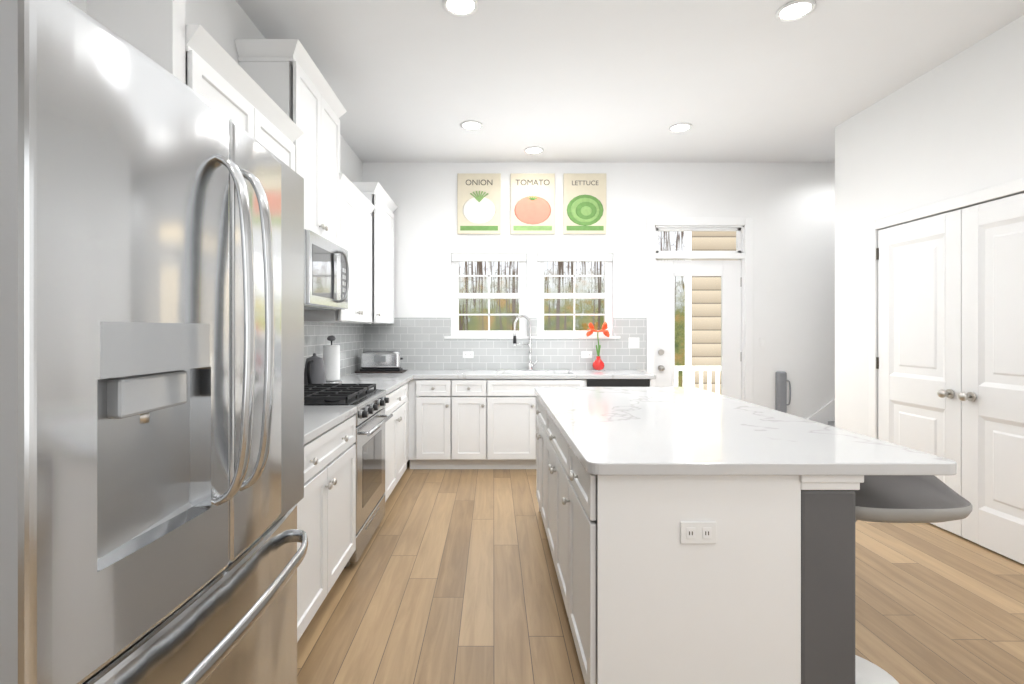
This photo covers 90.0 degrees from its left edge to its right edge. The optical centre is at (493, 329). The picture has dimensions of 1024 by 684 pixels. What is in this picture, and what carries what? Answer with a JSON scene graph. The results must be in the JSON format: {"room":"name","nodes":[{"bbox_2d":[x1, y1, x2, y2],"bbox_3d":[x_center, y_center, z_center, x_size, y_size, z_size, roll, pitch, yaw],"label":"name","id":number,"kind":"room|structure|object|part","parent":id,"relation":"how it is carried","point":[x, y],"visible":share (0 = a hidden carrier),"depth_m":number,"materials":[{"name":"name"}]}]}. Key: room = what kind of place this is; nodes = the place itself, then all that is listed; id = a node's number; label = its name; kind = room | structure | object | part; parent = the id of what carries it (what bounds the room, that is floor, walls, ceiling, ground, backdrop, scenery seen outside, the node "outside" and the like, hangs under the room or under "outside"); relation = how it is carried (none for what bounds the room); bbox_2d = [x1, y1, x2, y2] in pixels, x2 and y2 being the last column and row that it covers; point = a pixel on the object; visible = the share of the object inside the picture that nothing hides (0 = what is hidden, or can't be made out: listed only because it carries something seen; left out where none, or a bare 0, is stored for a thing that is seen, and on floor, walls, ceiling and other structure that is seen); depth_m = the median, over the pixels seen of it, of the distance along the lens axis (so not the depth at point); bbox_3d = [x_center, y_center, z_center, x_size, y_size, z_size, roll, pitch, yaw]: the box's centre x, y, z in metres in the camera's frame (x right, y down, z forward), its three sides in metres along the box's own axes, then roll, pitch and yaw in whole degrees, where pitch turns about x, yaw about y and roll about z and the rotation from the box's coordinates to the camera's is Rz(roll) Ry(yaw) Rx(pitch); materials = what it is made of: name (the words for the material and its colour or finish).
{"room":"kitchen","nodes":[
{"label":"kitchen","id":0,"kind":"room"},
{"bbox_2d":[87,0,184,82],"bbox_3d":[-1.248,-0.223,1.792,0.295,3.120,0.073,0,0,0],"label":"wall","id":1,"kind":"structure","parent":0,"point":[153,30],"depth_m":1.75,"materials":[{"name":"paint"}]},
{"bbox_2d":[70,0,362,181],"bbox_3d":[-1.445,-0.223,1.225,0.100,3.120,8.650,0,0,0],"label":"wall","id":2,"kind":"structure","parent":0,"point":[224,24],"depth_m":2.71,"materials":[{"name":"paint"}]},
{"bbox_2d":[185,25,300,175],"bbox_3d":[-1.237,-0.578,2.314,0.313,1.030,0.963,0,0,0],"label":"upper cabinet","id":3,"kind":"object","parent":2,"relation":"attached to","point":[210,71],"depth_m":2.16,"materials":[{"name":"paint"}]},
{"bbox_2d":[233,41,344,248],"bbox_3d":[-1.237,-1.066,3.206,0.313,0.995,0.812,0,0,0],"label":"upper cabinet","id":4,"kind":"object","parent":2,"relation":"attached to","point":[284,69],"depth_m":3.04,"materials":[{"name":"paint"}]},
{"bbox_2d":[304,229,348,309],"bbox_3d":[-1.177,-0.351,3.231,0.428,0.424,0.758,0,0,0],"label":"microwave","id":5,"kind":"object","parent":4,"relation":"attached to","point":[326,275],"visible":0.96,"depth_m":3.12,"materials":[{"name":"silver metal"}]},
{"bbox_2d":[304,177,372,324],"bbox_3d":[-1.237,-0.578,4.083,0.313,1.030,0.933,0,0,0],"label":"upper cabinet","id":6,"kind":"object","parent":2,"relation":"attached to","point":[358,207],"depth_m":4.06,"materials":[{"name":"paint"}]},
{"bbox_2d":[353,182,396,324],"bbox_3d":[-1.220,-0.683,4.973,0.348,1.240,0.835,0,0,0],"label":"upper cabinet","id":7,"kind":"object","parent":2,"relation":"attached to","point":[383,207],"depth_m":4.86,"materials":[{"name":"paint"}]},
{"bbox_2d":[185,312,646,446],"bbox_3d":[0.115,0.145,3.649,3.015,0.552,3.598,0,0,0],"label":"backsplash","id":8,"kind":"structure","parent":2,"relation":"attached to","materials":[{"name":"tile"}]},
{"bbox_2d":[363,163,834,418],"bbox_3d":[1.452,-0.223,5.500,5.695,3.120,0.100,0,0,0],"label":"wall","id":9,"kind":"structure","parent":0,"point":[789,208],"depth_m":5.45,"materials":[{"name":"paint"}]},
{"bbox_2d":[463,351,473,357],"bbox_3d":[-0.270,0.262,5.433,0.115,0.070,0.008,0,0,0],"label":"electrical outlet","id":10,"kind":"object","parent":9,"relation":"attached to","point":[468,354],"visible":1,"depth_m":5.43,"materials":[{"name":"white plastic"}]},
{"bbox_2d":[457,173,500,233],"bbox_3d":[-0.153,-1.338,5.431,0.460,0.640,0.033,0,0,0],"label":"poster","id":11,"kind":"object","parent":9,"relation":"attached to","point":[478,203],"visible":1,"depth_m":5.42,"materials":[{"name":"beige paper"}]},
{"bbox_2d":[451,261,526,335],"bbox_3d":[-0.049,-0.377,5.513,0.812,0.883,0.065,0,0,0],"label":"window","id":12,"kind":"structure","parent":9,"relation":"in","point":[456,295],"depth_m":5.49,"materials":[{"name":"paint"}]},
{"bbox_2d":[451,253,526,261],"bbox_3d":[-0.049,-0.774,5.468,0.804,0.083,0.032,0,0,0],"label":"window blind","id":13,"kind":"object","parent":9,"relation":"attached to","point":[488,257],"visible":1,"depth_m":5.45,"materials":[{"name":"white plastic"}]},
{"bbox_2d":[444,336,619,338],"bbox_3d":[0.409,0.080,5.453,1.869,0.027,0.062,0,0,0],"label":"window sill","id":14,"kind":"structure","parent":9,"relation":"in","point":[527,337],"depth_m":5.42,"materials":[{"name":"paint"}]},
{"bbox_2d":[510,173,554,233],"bbox_3d":[0.414,-1.338,5.431,0.468,0.640,0.034,0,0,0],"label":"poster","id":15,"kind":"object","parent":9,"relation":"attached to","point":[532,203],"visible":1,"depth_m":5.42,"materials":[{"name":"beige paper"}]},
{"bbox_2d":[537,261,611,335],"bbox_3d":[0.868,-0.377,5.513,0.812,0.883,0.065,0,0,0],"label":"window","id":16,"kind":"structure","parent":9,"relation":"in","point":[606,295],"depth_m":5.49,"materials":[{"name":"paint"}]},
{"bbox_2d":[537,253,612,261],"bbox_3d":[0.868,-0.774,5.468,0.804,0.083,0.032,0,0,0],"label":"window blind","id":17,"kind":"object","parent":9,"relation":"attached to","point":[574,257],"visible":1,"depth_m":5.45,"materials":[{"name":"white plastic"}]},
{"bbox_2d":[563,173,605,233],"bbox_3d":[0.969,-1.338,5.428,0.453,0.640,0.040,0,0,0],"label":"poster","id":18,"kind":"object","parent":9,"relation":"attached to","point":[584,203],"visible":1,"depth_m":5.42,"materials":[{"name":"beige paper"}]},
{"bbox_2d":[581,351,591,357],"bbox_3d":[0.990,0.262,5.433,0.115,0.070,0.008,0,0,0],"label":"electrical outlet","id":19,"kind":"object","parent":9,"relation":"attached to","point":[586,354],"visible":1,"depth_m":5.43,"materials":[{"name":"white plastic"}]},
{"bbox_2d":[629,338,638,347],"bbox_3d":[1.490,0.137,5.433,0.115,0.115,0.008,0,0,0],"label":"light switch","id":20,"kind":"object","parent":9,"relation":"attached to","point":[633,342],"visible":1,"depth_m":5.43,"materials":[{"name":"white plastic"}]},
{"bbox_2d":[656,260,740,399],"bbox_3d":[2.201,0.288,5.469,0.940,2.073,0.112,0,0,0],"label":"back door","id":21,"kind":"structure","parent":9,"relation":"in","point":[727,271],"depth_m":5.48,"materials":[{"name":"paint"}]},
{"bbox_2d":[646,217,752,403],"bbox_3d":[2.190,0.070,5.491,1.130,2.535,0.118,0,0,0],"label":"door frame","id":22,"kind":"structure","parent":9,"relation":"attached to","point":[742,227],"depth_m":5.43,"materials":[{"name":"paint"}]},
{"bbox_2d":[775,371,790,412],"bbox_3d":[3.066,0.847,5.411,0.152,0.820,0.072,0,0,0],"label":"baby gate","id":23,"kind":"object","parent":9,"relation":"attached to","point":[781,380],"visible":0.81,"depth_m":5.38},
{"bbox_2d":[807,398,834,424],"bbox_3d":[3.749,0.787,5.435,1.098,1.100,0.026,0,0,0],"label":"skirt","id":24,"kind":"object","parent":9,"relation":"attached to","point":[824,414],"depth_m":5.42,"materials":[{"name":"paint"}]},
{"bbox_2d":[236,0,1023,162],"bbox_3d":[1.452,-1.833,1.225,5.895,0.100,8.650,0,0,0],"label":"ceiling","id":25,"kind":"structure","parent":0,"point":[609,81],"depth_m":3.50,"materials":[{"name":"paint"}]},
{"bbox_2d":[443,0,478,16],"bbox_3d":[-0.180,-1.776,2.800,0.196,0.011,0.196,0,0,0],"label":"recessed light","id":26,"kind":"object","parent":25,"relation":"in","point":[461,8],"visible":1,"depth_m":2.82,"materials":[{"name":"white plastic"}]},
{"bbox_2d":[460,120,482,129],"bbox_3d":[-0.190,-1.776,4.450,0.196,0.011,0.196,0,0,0],"label":"recessed light","id":27,"kind":"object","parent":25,"relation":"in","point":[471,125],"visible":1,"depth_m":4.45,"materials":[{"name":"white plastic"}]},
{"bbox_2d":[524,147,543,153],"bbox_3d":[0.400,-1.776,5.070,0.196,0.011,0.196,0,0,0],"label":"recessed light","id":28,"kind":"object","parent":25,"relation":"in","point":[533,150],"visible":0.96,"depth_m":5.07,"materials":[{"name":"white plastic"}]},
{"bbox_2d":[668,123,691,132],"bbox_3d":[1.640,-1.776,4.500,0.196,0.011,0.196,0,0,0],"label":"recessed light","id":29,"kind":"object","parent":25,"relation":"in","point":[678,127],"visible":0.96,"depth_m":4.50,"materials":[{"name":"white plastic"}]},
{"bbox_2d":[775,0,815,21],"bbox_3d":[1.680,-1.776,2.850,0.196,0.011,0.196,0,0,0],"label":"recessed light","id":30,"kind":"object","parent":25,"relation":"in","point":[794,10],"visible":1,"depth_m":2.85,"materials":[{"name":"white plastic"}]},
{"bbox_2d":[297,460,1023,683],"bbox_3d":[1.452,1.387,1.225,5.895,0.100,8.650,0,0,0],"label":"floor","id":31,"kind":"structure","parent":0,"point":[450,576],"depth_m":2.51,"materials":[{"name":"brown wood"}]},
{"bbox_2d":[0,0,307,683],"bbox_3d":[-0.931,0.433,1.100,0.879,1.807,0.900,0,0,0],"label":"refrigerator","id":32,"kind":"object","parent":31,"relation":"on","point":[151,353],"visible":1,"depth_m":0.84,"materials":[{"name":"silver metal"}]},
{"bbox_3d":[-0.619,0.882,1.100,0.113,0.739,0.900,0,0,0],"label":"drawer","id":33,"kind":"part","parent":32,"relation":"part of","materials":[{"name":"silver metal"}]},
{"bbox_3d":[-0.619,0.025,1.326,0.113,0.965,0.448,0,0,0],"label":"door","id":34,"kind":"part","parent":32,"relation":"part of","materials":[{"name":"silver metal"}]},
{"bbox_2d":[297,413,355,641],"bbox_3d":[-1.079,0.899,2.359,0.628,0.875,0.978,0,0,0],"label":"base cabinet","id":35,"kind":"object","parent":31,"relation":"on","point":[326,512],"depth_m":2.33,"materials":[{"name":"paint"}]},
{"bbox_2d":[304,406,356,440],"bbox_3d":[-1.075,0.442,2.351,0.636,0.039,0.997,0,0,0],"label":"countertop","id":36,"kind":"structure","parent":35,"relation":"on","point":[317,419],"depth_m":2.50,"materials":[{"name":"white stone"}]},
{"bbox_2d":[304,384,392,567],"bbox_3d":[-1.037,0.856,3.231,0.679,0.962,0.758,0,0,0],"label":"range","id":37,"kind":"object","parent":31,"relation":"on","point":[370,404],"visible":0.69,"depth_m":3.12,"materials":[{"name":"silver metal"}]},
{"bbox_3d":[-0.752,0.923,3.231,0.109,0.757,0.750,0,0,0],"label":"door","id":38,"kind":"part","parent":37,"relation":"part of","materials":[{"name":"silver metal"}]},
{"bbox_2d":[383,381,408,501],"bbox_3d":[-1.079,0.899,4.063,0.628,0.875,0.902,0,0,0],"label":"base cabinet","id":39,"kind":"object","parent":31,"relation":"on","point":[397,427],"depth_m":4.04,"materials":[{"name":"paint"}]},
{"bbox_2d":[340,373,412,392],"bbox_3d":[-1.075,0.442,4.213,0.636,0.039,1.200,0,0,0],"label":"countertop","id":40,"kind":"structure","parent":39,"relation":"on","point":[383,381],"depth_m":4.37,"materials":[{"name":"white stone"}]},
{"bbox_2d":[304,353,325,383],"bbox_3d":[-1.300,0.295,3.707,0.160,0.252,0.241,0,0,0],"label":"kettle","id":41,"kind":"object","parent":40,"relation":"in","point":[314,371],"visible":0.75,"depth_m":3.66,"materials":[{"name":"grey metal"}]},
{"bbox_2d":[323,335,341,383],"bbox_3d":[-1.285,0.232,4.060,0.160,0.378,0.160,0,0,0],"label":"paper towel holder","id":42,"kind":"object","parent":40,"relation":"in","point":[331,356],"visible":0.9,"depth_m":4.00,"materials":[{"name":"white paper"}]},
{"bbox_2d":[409,377,412,468],"bbox_3d":[-1.079,0.899,4.687,0.628,0.875,0.346,0,0,0],"label":"base cabinet","id":43,"kind":"object","parent":31,"relation":"on","point":[410,378],"depth_m":4.86,"materials":[{"name":"paint"}]},
{"bbox_2d":[413,377,452,468],"bbox_3d":[-0.603,0.899,5.134,0.405,0.875,0.628,0,0,0],"label":"base cabinet","id":44,"kind":"object","parent":31,"relation":"on","point":[447,405],"depth_m":4.83,"materials":[{"name":"paint"}]},
{"bbox_2d":[453,377,488,468],"bbox_3d":[-0.233,0.899,5.134,0.335,0.875,0.628,0,0,0],"label":"base cabinet","id":45,"kind":"object","parent":31,"relation":"on","point":[470,394],"depth_m":4.83,"materials":[{"name":"paint"}]},
{"bbox_2d":[489,377,588,468],"bbox_3d":[0.409,0.899,5.134,0.948,0.875,0.628,0,0,0],"label":"base cabinet","id":46,"kind":"object","parent":31,"relation":"on","point":[512,400],"depth_m":4.83,"materials":[{"name":"paint"}]},
{"bbox_2d":[357,369,655,380],"bbox_3d":[0.068,0.442,5.130,2.924,0.039,0.635,0,0,0],"label":"countertop","id":47,"kind":"structure","parent":46,"relation":"on","point":[607,373],"depth_m":4.97,"materials":[{"name":"white stone"}]},
{"bbox_2d":[355,351,406,372],"bbox_3d":[-1.130,0.317,5.160,0.470,0.209,0.280,0,0,0],"label":"toaster","id":48,"kind":"object","parent":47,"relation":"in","point":[380,361],"visible":1,"depth_m":5.08,"materials":[{"name":"silver metal"}]},
{"bbox_2d":[513,315,537,369],"bbox_3d":[0.328,0.132,5.315,0.266,0.578,0.175,0,0,0],"label":"faucet","id":49,"kind":"object","parent":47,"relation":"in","point":[530,365],"visible":1,"depth_m":5.34,"materials":[{"name":"silver metal"}]},
{"bbox_2d":[586,322,609,370],"bbox_3d":[1.082,0.167,5.300,0.237,0.508,0.170,0,0,14],"label":"vase","id":50,"kind":"object","parent":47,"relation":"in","point":[598,364],"visible":1,"depth_m":5.28,"materials":[{"name":"red plastic"}]},
{"bbox_2d":[586,379,649,386],"bbox_3d":[1.181,0.901,5.101,0.590,0.872,0.631,0,0,0],"label":"dishwasher","id":51,"kind":"object","parent":31,"relation":"on","point":[617,382],"visible":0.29,"depth_m":4.84,"materials":[{"name":"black metal"}]},
{"bbox_2d":[536,395,863,683],"bbox_3d":[0.735,0.899,2.715,0.902,0.876,2.158,0,0,0],"label":"kitchen island","id":52,"kind":"object","parent":31,"relation":"on","point":[630,479],"depth_m":1.65,"materials":[{"name":"paint"}]},
{"bbox_2d":[680,522,715,543],"bbox_3d":[0.658,0.651,1.644,0.115,0.070,0.008,0,0,0],"label":"outlet","id":53,"kind":"object","parent":52,"relation":"attached to","point":[697,532],"visible":1,"depth_m":1.64,"materials":[{"name":"white plastic"}]},
{"bbox_2d":[534,387,956,478],"bbox_3d":[0.895,0.441,2.715,1.190,0.040,2.190,0,0,0],"label":"island countertop","id":54,"kind":"structure","parent":52,"relation":"on","point":[616,432],"depth_m":1.94,"materials":[{"name":"white stone"}]},
{"bbox_2d":[828,421,834,426],"bbox_3d":[3.675,1.060,4.975,0.790,0.555,0.890,0,0,0],"label":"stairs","id":55,"kind":"structure","parent":31,"relation":"on","point":[831,423],"depth_m":5.36,"materials":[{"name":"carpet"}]},
{"bbox_2d":[854,475,971,683],"bbox_3d":[1.419,0.933,1.938,0.537,0.807,0.435,0,0,0],"label":"stool","id":56,"kind":"object","parent":31,"relation":"on","point":[906,498],"visible":0.5,"depth_m":1.89,"materials":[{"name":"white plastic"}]},
{"bbox_2d":[835,15,1023,438],"bbox_3d":[3.700,-0.223,0.750,1.400,3.120,7.500,0,0,0],"label":"wall","id":57,"kind":"structure","parent":0,"point":[952,127],"depth_m":3.66,"materials":[{"name":"paint"}]},
{"bbox_2d":[869,178,1023,438],"bbox_3d":[2.990,0.239,3.280,0.020,2.195,1.584,0,0,0],"label":"door frame","id":58,"kind":"structure","parent":57,"relation":"attached to","point":[999,191],"depth_m":3.97,"materials":[{"name":"paint"}]},
{"bbox_2d":[876,193,1023,563],"bbox_3d":[2.974,0.275,3.280,0.114,2.100,1.452,0,0,0],"label":"pantry doors","id":59,"kind":"structure","parent":57,"relation":"in","point":[950,362],"depth_m":3.26,"materials":[{"name":"paint"}]},
{"label":"outside","id":60,"kind":"structure","parent":0,"visible":0},
{"bbox_2d":[459,231,684,386],"bbox_3d":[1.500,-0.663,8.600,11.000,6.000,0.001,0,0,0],"label":"trees","id":61,"kind":"object","parent":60,"point":[674,238],"depth_m":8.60,"materials":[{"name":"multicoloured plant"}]},
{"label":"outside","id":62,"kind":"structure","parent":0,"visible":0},
{"bbox_2d":[675,366,720,393],"bbox_3d":[2.250,0.957,6.100,3.500,1.000,1.000,0,0,0],"label":"railing","id":63,"kind":"object","parent":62,"point":[708,369],"depth_m":6.50,"materials":[{"name":"white wood"}]},
{"bbox_2d":[685,231,735,393],"bbox_3d":[4.620,-0.663,7.300,3.760,6.000,0.060,0,0,0],"label":"siding","id":64,"kind":"object","parent":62,"point":[702,339],"depth_m":7.30,"materials":[{"name":"beige"}]}
]}

